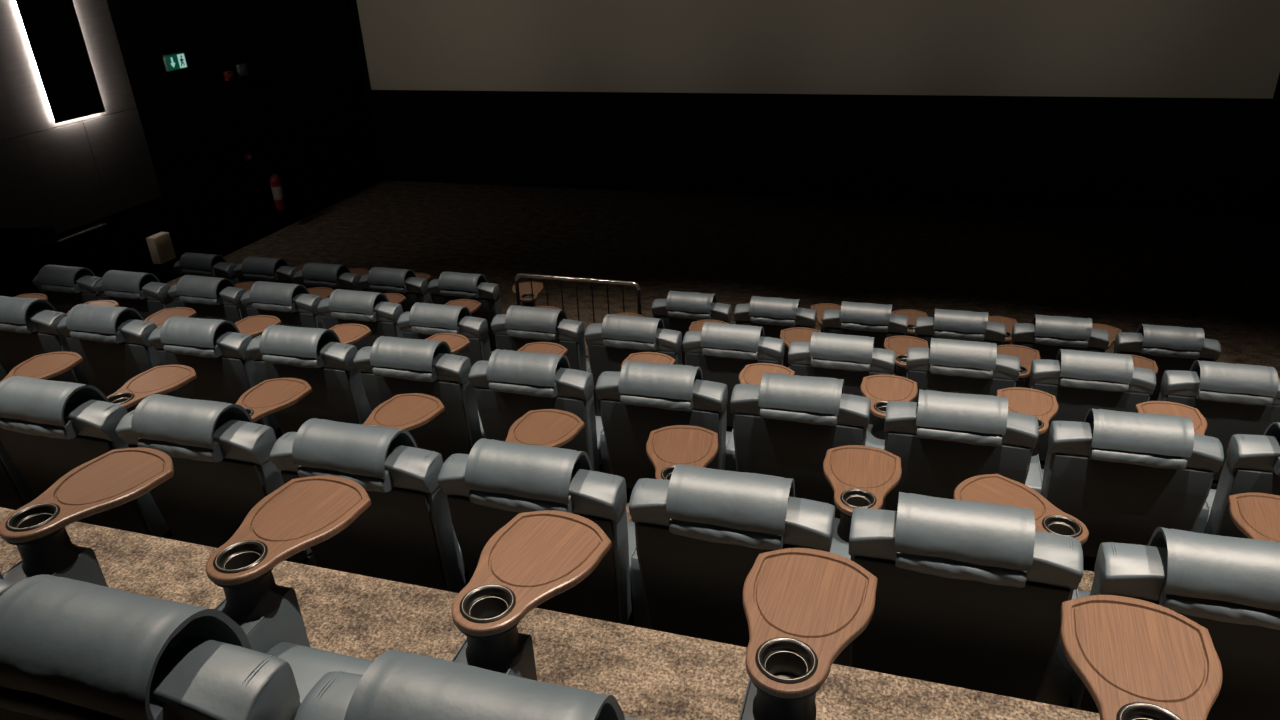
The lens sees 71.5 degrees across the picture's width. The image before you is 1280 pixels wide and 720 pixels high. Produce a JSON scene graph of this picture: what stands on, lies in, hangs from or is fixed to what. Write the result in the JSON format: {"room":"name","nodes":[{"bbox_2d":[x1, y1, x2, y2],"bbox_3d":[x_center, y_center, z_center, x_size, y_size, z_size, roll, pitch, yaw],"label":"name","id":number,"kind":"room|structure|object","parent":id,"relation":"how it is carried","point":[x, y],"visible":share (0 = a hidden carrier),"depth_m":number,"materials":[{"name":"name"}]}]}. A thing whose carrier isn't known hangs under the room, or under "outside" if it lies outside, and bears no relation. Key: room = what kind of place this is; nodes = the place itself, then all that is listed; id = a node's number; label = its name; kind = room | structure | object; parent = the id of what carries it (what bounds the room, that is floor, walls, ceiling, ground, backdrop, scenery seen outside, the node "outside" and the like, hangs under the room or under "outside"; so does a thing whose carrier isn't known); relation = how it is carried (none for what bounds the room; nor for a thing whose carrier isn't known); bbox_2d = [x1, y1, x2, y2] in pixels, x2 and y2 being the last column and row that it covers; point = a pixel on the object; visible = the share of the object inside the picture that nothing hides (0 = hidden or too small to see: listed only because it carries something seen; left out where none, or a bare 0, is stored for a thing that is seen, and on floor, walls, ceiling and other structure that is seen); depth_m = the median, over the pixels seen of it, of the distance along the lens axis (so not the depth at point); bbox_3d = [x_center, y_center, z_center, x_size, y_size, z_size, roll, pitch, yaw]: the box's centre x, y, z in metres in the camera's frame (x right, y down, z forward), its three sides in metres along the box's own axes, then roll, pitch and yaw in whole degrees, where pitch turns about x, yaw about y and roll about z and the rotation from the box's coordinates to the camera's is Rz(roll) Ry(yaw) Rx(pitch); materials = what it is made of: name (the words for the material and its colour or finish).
{"room":"auditorium","nodes":[
{"label":"auditorium","id":0,"kind":"room"},
{"bbox_2d":[0,227,43,248],"bbox_3d":[-8.716,-0.039,7.354,1.400,0.200,10.650,6,27,16],"label":"wall","id":1,"kind":"structure","parent":0,"point":[8,236],"depth_m":10.04,"materials":[{"name":"black"}]},
{"bbox_2d":[0,0,161,234],"bbox_3d":[-8.080,-2.792,5.749,0.200,6.498,10.644,6,27,16],"label":"panelling","id":2,"kind":"object","parent":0,"point":[57,178],"visible":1,"depth_m":10.37,"materials":[{"name":"grey fabric"}]},
{"bbox_2d":[14,0,105,122],"bbox_3d":[-6.622,-4.190,9.749,0.062,3.000,0.700,6,27,16],"label":"wall light","id":3,"kind":"object","parent":2,"relation":"attached to","point":[52,29],"visible":1,"depth_m":10.09,"materials":[{"name":"black plastic"}]},
{"bbox_2d":[0,203,179,296],"bbox_3d":[-7.263,-1.341,11.480,1.600,1.012,1.630,6,27,16],"label":"wall","id":4,"kind":"structure","parent":0,"point":[121,244],"depth_m":10.93,"materials":[{"name":"black"}]},
{"bbox_2d":[27,223,106,242],"bbox_3d":[-7.420,-1.597,10.840,1.612,0.022,0.695,6,27,16],"label":"trim","id":5,"kind":"structure","parent":4,"relation":"on","point":[44,238],"depth_m":10.49,"materials":[{"name":"grey"}]},
{"bbox_2d":[146,232,175,263],"bbox_3d":[-6.281,-1.469,11.645,0.158,0.355,0.270,6,27,16],"label":"speaker box","id":6,"kind":"object","parent":4,"relation":"attached to","point":[160,246],"visible":1,"depth_m":11.58,"materials":[{"name":"beige plastic"}]},
{"bbox_2d":[107,0,383,257],"bbox_3d":[-5.741,-5.672,12.700,0.200,7.600,5.070,6,27,16],"label":"wall","id":7,"kind":"structure","parent":0,"point":[301,111],"depth_m":13.01,"materials":[{"name":"black paint"}]},
{"bbox_2d":[162,52,187,71],"bbox_3d":[-6.090,-3.911,11.651,0.059,0.200,0.340,6,27,16],"label":"exit sign","id":8,"kind":"object","parent":7,"relation":"attached to","point":[176,61],"visible":1,"depth_m":11.62,"materials":[{"name":"green plastic"}]},
{"bbox_2d":[264,168,286,210],"bbox_3d":[-5.560,-2.611,13.572,0.184,0.661,0.281,-8,26,-10],"label":"fire extinguisher","id":9,"kind":"object","parent":7,"relation":"attached to","point":[275,182],"visible":1,"depth_m":13.56,"materials":[{"name":"red metal"}]},
{"bbox_2d":[0,507,1099,719],"bbox_3d":[-2.039,2.442,2.334,14.250,1.798,3.885,6,27,16],"label":"floor","id":10,"kind":"structure","parent":0,"point":[651,674],"depth_m":3.09,"materials":[{"name":"carpet"}]},
{"bbox_2d":[0,447,173,586],"bbox_3d":[-2.131,0.631,2.688,0.809,1.153,1.247,13,30,29],"label":"recliner","id":11,"kind":"object","parent":10,"relation":"on","point":[117,477],"visible":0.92,"depth_m":2.74,"materials":[{"name":"wood"}]},
{"bbox_2d":[0,475,370,719],"bbox_3d":[-1.397,0.709,2.463,0.940,1.149,1.130,6,27,16],"label":"recliner","id":12,"kind":"object","parent":10,"relation":"on","point":[303,513],"visible":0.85,"depth_m":2.53,"materials":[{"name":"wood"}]},
{"bbox_2d":[206,475,370,621],"bbox_3d":[-1.016,0.547,2.612,0.329,0.173,0.512,6,27,16],"label":"tray","id":13,"kind":"object","parent":12,"relation":"on","point":[303,513],"depth_m":2.53,"materials":[{"name":"brown wood"}]},
{"bbox_2d":[0,510,611,719],"bbox_3d":[-0.711,0.783,2.248,0.809,1.150,1.293,13,30,29],"label":"recliner","id":14,"kind":"object","parent":10,"relation":"on","point":[70,649],"visible":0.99,"depth_m":1.64,"materials":[{"name":"leather"}]},
{"bbox_2d":[266,642,373,702],"bbox_3d":[-0.811,0.968,2.313,0.566,0.167,0.442,6,27,16],"label":"seat cushion","id":15,"kind":"object","parent":14,"relation":"on","point":[308,665],"depth_m":2.42,"materials":[{"name":"leather"}]},
{"bbox_2d":[451,510,611,672],"bbox_3d":[-0.281,0.620,2.394,0.336,0.173,0.510,6,27,16],"label":"tray","id":16,"kind":"object","parent":14,"relation":"on","point":[537,556],"depth_m":2.33,"materials":[{"name":"brown wood"}]},
{"bbox_2d":[294,548,876,719],"bbox_3d":[0.005,0.855,2.038,0.800,1.146,1.261,11,29,26],"label":"recliner","id":17,"kind":"object","parent":10,"relation":"on","point":[803,607],"visible":1,"depth_m":1.97,"materials":[{"name":"leather"}]},
{"bbox_2d":[743,548,876,719],"bbox_3d":[0.402,0.687,2.193,0.325,0.173,0.512,6,27,16],"label":"tray","id":18,"kind":"object","parent":17,"relation":"on","point":[803,607],"depth_m":2.14,"materials":[{"name":"brown wood"}]},
{"bbox_2d":[1060,595,1222,719],"bbox_3d":[0.741,0.918,1.831,0.918,1.153,1.130,6,27,16],"label":"recliner","id":19,"kind":"object","parent":10,"relation":"on","point":[1137,659],"visible":1,"depth_m":1.99,"materials":[{"name":"wood"}]},
{"bbox_2d":[224,180,1279,377],"bbox_3d":[-0.992,0.685,8.126,15.850,0.200,15.900,6,27,16],"label":"floor","id":20,"kind":"structure","parent":0,"point":[1219,275],"depth_m":12.02,"materials":[{"name":"carpet"}]},
{"bbox_2d":[173,252,304,284],"bbox_3d":[-4.316,-0.762,9.858,1.137,1.153,1.111,6,27,16],"label":"recliner","id":21,"kind":"object","parent":20,"relation":"on","point":[197,264],"visible":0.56,"depth_m":9.24,"materials":[{"name":"leather"}]},
{"bbox_2d":[234,256,368,283],"bbox_3d":[-3.589,-0.700,9.673,0.811,1.145,1.192,12,29,27],"label":"recliner","id":22,"kind":"object","parent":20,"relation":"on","point":[277,270],"visible":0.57,"depth_m":9.07,"materials":[{"name":"leather"}]},
{"bbox_2d":[293,262,430,297],"bbox_3d":[-2.885,-0.623,9.441,0.812,1.152,1.250,12,30,27],"label":"recliner","id":23,"kind":"object","parent":20,"relation":"on","point":[312,275],"visible":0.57,"depth_m":8.80,"materials":[{"name":"leather"}]},
{"bbox_2d":[359,267,430,312],"bbox_3d":[-2.196,-0.552,9.235,0.843,1.149,1.124,6,27,16],"label":"recliner","id":24,"kind":"object","parent":20,"relation":"on","point":[405,282],"visible":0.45,"depth_m":8.61,"materials":[{"name":"leather"}]},
{"bbox_2d":[428,271,543,350],"bbox_3d":[-1.481,-0.482,9.020,0.825,1.153,1.106,6,27,16],"label":"recliner","id":25,"kind":"object","parent":20,"relation":"on","point":[449,286],"visible":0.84,"depth_m":8.44,"materials":[{"name":"leather"}]},
{"bbox_2d":[512,282,543,306],"bbox_3d":[-1.179,-0.649,9.190,0.378,0.173,0.495,6,27,16],"label":"tray","id":26,"kind":"object","parent":25,"relation":"on","point":[524,287],"depth_m":9.12,"materials":[{"name":"brown wood"}]},
{"bbox_2d":[651,291,749,364],"bbox_3d":[0.695,-0.254,8.352,1.150,1.152,1.153,6,27,16],"label":"recliner","id":27,"kind":"object","parent":20,"relation":"on","point":[679,310],"visible":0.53,"depth_m":7.73,"materials":[{"name":"leather"}]},
{"bbox_2d":[734,296,840,367],"bbox_3d":[1.395,-0.194,8.166,0.871,1.151,1.148,6,27,16],"label":"recliner","id":28,"kind":"object","parent":20,"relation":"on","point":[774,314],"visible":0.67,"depth_m":7.55,"materials":[{"name":"leather"}]},
{"bbox_2d":[811,303,840,331],"bbox_3d":[1.744,-0.363,8.334,0.331,0.173,0.511,6,27,16],"label":"tray","id":29,"kind":"object","parent":28,"relation":"on","point":[820,308],"depth_m":8.41,"materials":[{"name":"brown wood"}]},
{"bbox_2d":[822,301,927,373],"bbox_3d":[2.111,-0.130,7.961,0.867,1.156,1.131,6,27,16],"label":"recliner","id":30,"kind":"object","parent":20,"relation":"on","point":[877,321],"visible":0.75,"depth_m":7.35,"materials":[{"name":"leather"}]},
{"bbox_2d":[891,309,927,336],"bbox_3d":[2.456,-0.293,8.123,0.332,0.173,0.511,6,27,16],"label":"tray","id":31,"kind":"object","parent":30,"relation":"on","point":[912,314],"depth_m":8.17,"materials":[{"name":"brown wood"}]},
{"bbox_2d":[915,309,1016,347],"bbox_3d":[2.836,-0.057,7.748,0.884,1.152,1.132,6,27,16],"label":"recliner","id":32,"kind":"object","parent":20,"relation":"on","point":[945,324],"visible":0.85,"depth_m":7.13,"materials":[{"name":"leather"}]},
{"bbox_2d":[988,316,1016,344],"bbox_3d":[3.191,-0.221,7.906,0.326,0.173,0.512,6,27,16],"label":"tray","id":33,"kind":"object","parent":32,"relation":"on","point":[1009,322],"depth_m":7.95,"materials":[{"name":"brown wood"}]},
{"bbox_2d":[1011,314,1121,387],"bbox_3d":[3.569,0.004,7.554,0.810,1.153,1.220,13,30,29],"label":"recliner","id":34,"kind":"object","parent":20,"relation":"on","point":[1046,334],"visible":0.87,"depth_m":6.95,"materials":[{"name":"leather"}]},
{"bbox_2d":[1092,323,1121,350],"bbox_3d":[3.982,-0.142,7.671,0.337,0.173,0.509,6,27,16],"label":"tray","id":35,"kind":"object","parent":34,"relation":"on","point":[1112,330],"depth_m":7.73,"materials":[{"name":"brown wood"}]},
{"bbox_2d":[1113,324,1220,400],"bbox_3d":[4.242,0.087,7.324,0.836,1.152,1.113,6,27,16],"label":"recliner","id":36,"kind":"object","parent":20,"relation":"on","point":[1170,347],"visible":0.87,"depth_m":6.71,"materials":[{"name":"leather"}]},
{"bbox_2d":[373,110,1279,217],"bbox_3d":[1.277,-6.205,13.143,16.050,7.600,0.280,6,27,16],"label":"wall","id":37,"kind":"structure","parent":0,"point":[1188,169],"depth_m":13.79,"materials":[{"name":"black paint"}]},
{"bbox_2d":[350,0,1279,125],"bbox_3d":[1.742,-6.298,12.681,13.960,5.530,0.115,6,27,16],"label":"screen","id":38,"kind":"object","parent":37,"relation":"attached to","point":[1212,62],"visible":1,"depth_m":13.15,"materials":[{"name":"fabric"}]},
{"bbox_2d":[626,503,1094,591],"bbox_3d":[-1.235,1.549,4.755,14.250,1.217,1.490,6,27,16],"label":"platform","id":39,"kind":"object","parent":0,"point":[1086,583],"depth_m":4.14,"materials":[{"name":"carpet"}]},
{"bbox_2d":[0,352,82,382],"bbox_3d":[-3.753,0.299,4.854,0.871,1.147,1.134,6,27,16],"label":"recliner","id":40,"kind":"object","parent":39,"relation":"on","point":[45,366],"visible":0.28,"depth_m":5.04,"materials":[{"name":"wood"}]},
{"bbox_2d":[0,365,196,509],"bbox_3d":[-3.024,0.364,4.648,0.802,1.151,1.229,12,29,27],"label":"recliner","id":41,"kind":"object","parent":39,"relation":"on","point":[15,493],"visible":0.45,"depth_m":4.66,"materials":[{"name":"wood"}]},
{"bbox_2d":[107,365,196,412],"bbox_3d":[-2.628,0.208,4.785,0.328,0.173,0.512,6,27,16],"label":"tray","id":42,"kind":"object","parent":41,"relation":"on","point":[164,379],"depth_m":4.77,"materials":[{"name":"brown wood"}]},
{"bbox_2d":[0,376,311,539],"bbox_3d":[-2.309,0.437,4.437,0.800,1.146,1.220,11,29,26],"label":"recliner","id":43,"kind":"object","parent":39,"relation":"on","point":[49,429],"visible":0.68,"depth_m":3.92,"materials":[{"name":"leather"}]},
{"bbox_2d":[236,378,311,422],"bbox_3d":[-1.921,0.277,4.576,0.325,0.173,0.512,6,27,16],"label":"tray","id":44,"kind":"object","parent":43,"relation":"on","point":[270,396],"depth_m":4.58,"materials":[{"name":"brown wood"}]},
{"bbox_2d":[116,393,444,566],"bbox_3d":[-1.590,0.505,4.225,0.809,1.151,1.246,13,30,29],"label":"recliner","id":45,"kind":"object","parent":39,"relation":"on","point":[223,467],"visible":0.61,"depth_m":3.69,"materials":[{"name":"leather"}]},
{"bbox_2d":[362,393,444,430],"bbox_3d":[-1.173,0.352,4.354,0.336,0.173,0.510,6,27,16],"label":"tray","id":46,"kind":"object","parent":45,"relation":"on","point":[410,411],"depth_m":4.37,"materials":[{"name":"brown wood"}]},
{"bbox_2d":[269,409,584,592],"bbox_3d":[-0.843,0.590,3.987,0.930,1.146,1.147,6,27,16],"label":"recliner","id":47,"kind":"object","parent":39,"relation":"on","point":[406,534],"visible":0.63,"depth_m":3.48,"materials":[{"name":"leather"}]},
{"bbox_2d":[505,409,584,447],"bbox_3d":[-0.466,0.422,4.145,0.332,0.173,0.511,6,27,16],"label":"tray","id":48,"kind":"object","parent":47,"relation":"on","point":[543,427],"depth_m":4.17,"materials":[{"name":"brown wood"}]},
{"bbox_2d":[438,425,717,628],"bbox_3d":[-0.174,0.653,3.792,0.854,1.150,1.140,6,27,16],"label":"recliner","id":49,"kind":"object","parent":39,"relation":"on","point":[485,488],"visible":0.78,"depth_m":3.27,"materials":[{"name":"leather"}]},
{"bbox_2d":[627,521,635,595],"bbox_3d":[-0.271,0.842,3.849,0.566,0.167,0.442,6,27,16],"label":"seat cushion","id":50,"kind":"object","parent":49,"relation":"on","point":[631,525],"depth_m":3.79,"materials":[{"name":"leather"}]},
{"bbox_2d":[646,425,717,479],"bbox_3d":[0.165,0.484,3.958,0.334,0.173,0.510,6,27,16],"label":"tray","id":51,"kind":"object","parent":49,"relation":"on","point":[667,447],"depth_m":3.97,"materials":[{"name":"brown wood"}]},
{"bbox_2d":[629,445,901,665],"bbox_3d":[0.556,0.724,3.580,0.899,1.147,1.134,6,27,16],"label":"recliner","id":52,"kind":"object","parent":39,"relation":"on","point":[700,532],"visible":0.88,"depth_m":3.11,"materials":[{"name":"leather"}]},
{"bbox_2d":[823,445,901,542],"bbox_3d":[0.922,0.558,3.736,0.324,0.173,0.513,6,27,16],"label":"tray","id":53,"kind":"object","parent":52,"relation":"on","point":[859,476],"depth_m":3.70,"materials":[{"name":"brown wood"}]},
{"bbox_2d":[848,474,1088,707],"bbox_3d":[1.227,0.811,3.335,0.835,1.151,1.036,6,27,16],"label":"recliner","id":54,"kind":"object","parent":39,"relation":"on","point":[973,585],"visible":0.95,"depth_m":2.88,"materials":[{"name":"leather"}]},
{"bbox_2d":[953,474,1088,545],"bbox_3d":[1.488,0.636,3.523,0.477,0.173,0.415,6,27,16],"label":"tray","id":55,"kind":"object","parent":54,"relation":"on","point":[989,488],"depth_m":3.52,"materials":[{"name":"brown wood"}]},
{"bbox_2d":[1068,493,1279,719],"bbox_3d":[1.988,0.861,3.167,0.804,1.147,1.233,12,29,27],"label":"recliner","id":56,"kind":"object","parent":39,"relation":"on","point":[1228,586],"visible":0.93,"depth_m":2.63,"materials":[{"name":"leather"}]},
{"bbox_2d":[1228,493,1279,541],"bbox_3d":[2.389,0.704,3.302,0.329,0.173,0.512,6,27,16],"label":"tray","id":57,"kind":"object","parent":56,"relation":"on","point":[1257,515],"depth_m":3.37,"materials":[{"name":"brown wood"}]},
{"bbox_3d":[-0.329,0.616,7.510,14.250,0.407,1.520,6,27,16],"label":"platform","id":58,"kind":"object","parent":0,"visible":0},
{"bbox_2d":[32,265,180,313],"bbox_3d":[-4.866,-0.485,8.418,1.040,1.144,1.110,6,27,16],"label":"recliner","id":59,"kind":"object","parent":58,"relation":"on","point":[65,287],"visible":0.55,"depth_m":7.81,"materials":[{"name":"leather"}]},
{"bbox_2d":[94,270,254,319],"bbox_3d":[-4.124,-0.410,8.190,0.916,1.150,1.126,6,27,16],"label":"recliner","id":60,"kind":"object","parent":58,"relation":"on","point":[142,292],"visible":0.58,"depth_m":7.59,"materials":[{"name":"leather"}]},
{"bbox_2d":[168,275,333,337],"bbox_3d":[-3.391,-0.347,8.003,0.809,1.141,1.167,11,29,25],"label":"recliner","id":61,"kind":"object","parent":58,"relation":"on","point":[210,297],"visible":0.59,"depth_m":7.42,"materials":[{"name":"leather"}]},
{"bbox_2d":[240,281,405,336],"bbox_3d":[-2.681,-0.273,7.779,0.928,1.147,1.092,6,27,16],"label":"recliner","id":62,"kind":"object","parent":58,"relation":"on","point":[292,304],"visible":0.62,"depth_m":7.19,"materials":[{"name":"leather"}]},
{"bbox_2d":[317,289,480,350],"bbox_3d":[-1.963,-0.198,7.560,0.794,1.145,1.199,10,29,25],"label":"recliner","id":63,"kind":"object","parent":58,"relation":"on","point":[373,310],"visible":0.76,"depth_m":6.96,"materials":[{"name":"leather"}]},
{"bbox_2d":[444,299,480,313],"bbox_3d":[-1.592,-0.359,7.701,0.324,0.173,0.513,6,27,16],"label":"tray","id":64,"kind":"object","parent":63,"relation":"on","point":[472,305],"depth_m":7.79,"materials":[{"name":"brown wood"}]},
{"bbox_2d":[397,302,560,366],"bbox_3d":[-1.230,-0.096,7.286,0.908,1.141,1.232,6,27,16],"label":"recliner","id":65,"kind":"object","parent":58,"relation":"on","point":[424,320],"visible":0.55,"depth_m":6.63,"materials":[{"name":"leather"}]},
{"bbox_2d":[491,305,643,415],"bbox_3d":[-0.515,-0.046,7.114,0.893,1.145,1.148,6,27,16],"label":"recliner","id":66,"kind":"object","parent":58,"relation":"on","point":[520,326],"visible":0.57,"depth_m":6.50,"materials":[{"name":"leather"}]},
{"bbox_2d":[515,273,641,357],"bbox_3d":[-0.550,-0.339,8.037,1.240,0.866,0.080,6,27,16],"label":"guard railing","id":67,"kind":"object","parent":58,"relation":"on","point":[517,276],"visible":0.56,"depth_m":7.88,"materials":[{"name":"grey metal"}]},
{"bbox_2d":[584,314,728,412],"bbox_3d":[0.181,0.025,6.900,0.862,1.148,1.165,6,27,16],"label":"recliner","id":68,"kind":"object","parent":58,"relation":"on","point":[610,342],"visible":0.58,"depth_m":6.28,"materials":[{"name":"leather"}]},
{"bbox_2d":[689,320,728,330],"bbox_3d":[0.530,-0.149,7.074,0.328,0.173,0.512,6,27,16],"label":"tray","id":69,"kind":"object","parent":68,"relation":"on","point":[696,325],"depth_m":7.18,"materials":[{"name":"brown wood"}]},
{"bbox_2d":[683,322,820,431],"bbox_3d":[0.880,0.093,6.699,0.868,1.145,1.150,6,27,16],"label":"recliner","id":70,"kind":"object","parent":58,"relation":"on","point":[722,351],"visible":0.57,"depth_m":6.11,"materials":[{"name":"leather"}]},
{"bbox_2d":[780,327,820,348],"bbox_3d":[1.226,-0.080,6.867,0.334,0.173,0.510,6,27,16],"label":"tray","id":71,"kind":"object","parent":70,"relation":"on","point":[796,334],"depth_m":6.93,"materials":[{"name":"brown wood"}]},
{"bbox_2d":[788,332,928,423],"bbox_3d":[1.604,0.165,6.481,0.789,1.147,1.245,10,29,24],"label":"recliner","id":72,"kind":"object","parent":58,"relation":"on","point":[850,358],"visible":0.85,"depth_m":5.87,"materials":[{"name":"leather"}]},
{"bbox_2d":[884,336,928,377],"bbox_3d":[1.980,-0.006,6.646,0.324,0.173,0.513,6,27,16],"label":"tray","id":73,"kind":"object","parent":72,"relation":"on","point":[899,344],"depth_m":6.66,"materials":[{"name":"brown wood"}]},
{"bbox_2d":[906,338,1039,401],"bbox_3d":[2.347,0.226,6.292,0.922,1.143,1.098,6,27,16],"label":"recliner","id":74,"kind":"object","parent":58,"relation":"on","point":[949,365],"visible":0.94,"depth_m":5.72,"materials":[{"name":"leather"}]},
{"bbox_2d":[997,345,1039,387],"bbox_3d":[2.717,0.067,6.428,0.324,0.173,0.513,6,27,16],"label":"tray","id":75,"kind":"object","parent":74,"relation":"on","point":[1026,355],"depth_m":6.45,"materials":[{"name":"brown wood"}]},
{"bbox_2d":[1029,349,1157,468],"bbox_3d":[3.072,0.300,6.066,0.918,1.149,1.120,6,27,16],"label":"recliner","id":76,"kind":"object","parent":58,"relation":"on","point":[1080,381],"visible":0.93,"depth_m":5.50,"materials":[{"name":"leather"}]},
{"bbox_2d":[1125,354,1157,374],"bbox_3d":[3.442,0.139,6.213,0.326,0.173,0.512,6,27,16],"label":"tray","id":77,"kind":"object","parent":76,"relation":"on","point":[1138,361],"depth_m":6.26,"materials":[{"name":"brown wood"}]},
{"bbox_2d":[1158,360,1279,489],"bbox_3d":[3.782,0.370,5.862,0.893,1.144,1.108,6,27,16],"label":"recliner","id":78,"kind":"object","parent":58,"relation":"on","point":[1233,399],"visible":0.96,"depth_m":5.31,"materials":[{"name":"leather"}]},
{"bbox_3d":[-0.784,1.083,6.125,14.250,0.818,1.515,6,27,16],"label":"platform","id":79,"kind":"object","parent":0,"visible":0},
{"bbox_2d":[0,300,119,380],"bbox_3d":[-4.654,-0.135,6.729,0.899,1.154,1.132,6,27,16],"label":"recliner","id":80,"kind":"object","parent":79,"relation":"on","point":[3,373],"visible":0.07,"depth_m":6.98,"materials":[{"name":"wood"}]},
{"bbox_2d":[66,300,119,314],"bbox_3d":[-4.289,-0.297,6.885,0.324,0.173,0.513,6,27,16],"label":"tray","id":81,"kind":"object","parent":80,"relation":"on","point":[98,302],"depth_m":7.01,"materials":[{"name":"brown wood"}]},
{"bbox_2d":[0,296,196,384],"bbox_3d":[-3.948,-0.070,6.542,0.925,1.146,1.092,6,27,16],"label":"recliner","id":82,"kind":"object","parent":79,"relation":"on","point":[28,326],"visible":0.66,"depth_m":6.00,"materials":[{"name":"leather"}]},
{"bbox_2d":[144,307,196,327],"bbox_3d":[-3.577,-0.226,6.675,0.324,0.173,0.513,6,27,16],"label":"tray","id":83,"kind":"object","parent":82,"relation":"on","point":[161,316],"depth_m":6.74,"materials":[{"name":"brown wood"}]},
{"bbox_2d":[57,304,280,405],"bbox_3d":[-3.222,-0.001,6.325,0.801,1.151,1.192,11,29,25],"label":"recliner","id":84,"kind":"object","parent":79,"relation":"on","point":[112,342],"visible":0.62,"depth_m":5.80,"materials":[{"name":"leather"}]},
{"bbox_2d":[234,315,280,336],"bbox_3d":[-2.844,-0.154,6.458,0.324,0.173,0.513,6,27,16],"label":"tray","id":85,"kind":"object","parent":84,"relation":"on","point":[254,326],"depth_m":6.50,"materials":[{"name":"brown wood"}]},
{"bbox_2d":[148,316,370,439],"bbox_3d":[-2.488,0.083,6.088,0.919,1.150,1.138,6,27,16],"label":"recliner","id":86,"kind":"object","parent":79,"relation":"on","point":[215,349],"visible":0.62,"depth_m":5.54,"materials":[{"name":"leather"}]},
{"bbox_2d":[330,323,370,343],"bbox_3d":[-2.115,-0.082,6.243,0.326,0.173,0.512,6,27,16],"label":"tray","id":87,"kind":"object","parent":86,"relation":"on","point":[351,333],"depth_m":6.29,"materials":[{"name":"brown wood"}]},
{"bbox_2d":[246,325,469,434],"bbox_3d":[-1.788,0.144,5.891,0.812,1.154,1.254,13,30,29],"label":"recliner","id":88,"kind":"object","parent":79,"relation":"on","point":[317,357],"visible":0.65,"depth_m":5.35,"materials":[{"name":"leather"}]},
{"bbox_2d":[424,333,469,353],"bbox_3d":[-1.362,-0.006,6.018,0.339,0.173,0.508,6,27,16],"label":"tray","id":89,"kind":"object","parent":88,"relation":"on","point":[456,342],"depth_m":6.10,"materials":[{"name":"brown wood"}]},
{"bbox_2d":[353,336,567,463],"bbox_3d":[-1.060,0.222,5.668,0.929,1.150,1.132,6,27,16],"label":"recliner","id":90,"kind":"object","parent":79,"relation":"on","point":[388,368],"visible":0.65,"depth_m":5.14,"materials":[{"name":"leather"}]},
{"bbox_2d":[517,342,567,354],"bbox_3d":[-0.683,0.060,5.819,0.326,0.173,0.512,6,27,16],"label":"tray","id":91,"kind":"object","parent":90,"relation":"on","point":[537,347],"depth_m":5.92,"materials":[{"name":"brown wood"}]},
{"bbox_2d":[468,349,675,473],"bbox_3d":[-0.349,0.297,5.447,0.912,1.152,1.155,6,27,16],"label":"recliner","id":92,"kind":"object","parent":79,"relation":"on","point":[512,384],"visible":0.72,"depth_m":4.88,"materials":[{"name":"leather"}]},
{"bbox_2d":[596,416,602,465],"bbox_3d":[-0.469,0.482,5.517,0.566,0.167,0.442,6,27,16],"label":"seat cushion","id":93,"kind":"object","parent":92,"relation":"on","point":[599,426],"depth_m":5.37,"materials":[{"name":"leather"}]},
{"bbox_2d":[621,352,675,368],"bbox_3d":[0.024,0.130,5.611,0.324,0.173,0.513,6,27,16],"label":"tray","id":94,"kind":"object","parent":92,"relation":"on","point":[650,357],"depth_m":5.72,"materials":[{"name":"brown wood"}]},
{"bbox_2d":[596,360,794,502],"bbox_3d":[0.372,0.364,5.245,0.929,1.150,1.132,6,27,16],"label":"recliner","id":95,"kind":"object","parent":79,"relation":"on","point":[640,399],"visible":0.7,"depth_m":4.73,"materials":[{"name":"leather"}]},
{"bbox_2d":[739,363,794,384],"bbox_3d":[0.749,0.201,5.396,0.326,0.173,0.512,6,27,16],"label":"tray","id":96,"kind":"object","parent":95,"relation":"on","point":[751,373],"depth_m":5.48,"materials":[{"name":"brown wood"}]},
{"bbox_2d":[730,372,917,517],"bbox_3d":[1.072,0.427,5.048,0.794,1.153,1.200,10,29,25],"label":"recliner","id":97,"kind":"object","parent":79,"relation":"on","point":[785,426],"visible":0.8,"depth_m":4.57,"materials":[{"name":"leather"}]},
{"bbox_2d":[860,374,917,439],"bbox_3d":[1.444,0.270,5.191,0.324,0.173,0.513,6,27,16],"label":"tray","id":98,"kind":"object","parent":97,"relation":"on","point":[881,389],"depth_m":5.16,"materials":[{"name":"brown wood"}]},
{"bbox_2d":[883,387,1057,510],"bbox_3d":[1.795,0.505,4.824,0.909,1.150,1.132,6,27,16],"label":"recliner","id":99,"kind":"object","parent":79,"relation":"on","point":[942,440],"visible":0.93,"depth_m":4.30,"materials":[{"name":"leather"}]},
{"bbox_2d":[997,387,1057,455],"bbox_3d":[2.164,0.341,4.978,0.324,0.173,0.513,6,27,16],"label":"tray","id":100,"kind":"object","parent":99,"relation":"on","point":[1042,405],"depth_m":4.98,"materials":[{"name":"brown wood"}]},
{"bbox_2d":[1041,401,1223,571],"bbox_3d":[2.499,0.578,4.606,0.884,1.152,1.154,6,27,16],"label":"recliner","id":101,"kind":"object","parent":79,"relation":"on","point":[1125,476],"visible":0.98,"depth_m":4.10,"materials":[{"name":"leather"}]},
{"bbox_2d":[1135,401,1206,434],"bbox_3d":[2.859,0.410,4.772,0.325,0.173,0.512,6,27,16],"label":"tray","id":102,"kind":"object","parent":101,"relation":"on","point":[1151,407],"depth_m":4.86,"materials":[{"name":"brown wood"}]},
{"bbox_2d":[1204,422,1279,538],"bbox_3d":[3.240,0.641,4.413,0.901,1.147,1.100,6,27,16],"label":"recliner","id":103,"kind":"object","parent":79,"relation":"on","point":[1252,462],"visible":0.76,"depth_m":3.98,"materials":[{"name":"leather"}]},
{"bbox_2d":[1204,489,1215,531],"bbox_3d":[3.111,0.836,4.459,0.566,0.167,0.442,6,27,16],"label":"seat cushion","id":104,"kind":"object","parent":103,"relation":"on","point":[1210,498],"depth_m":4.55,"materials":[{"name":"leather"}]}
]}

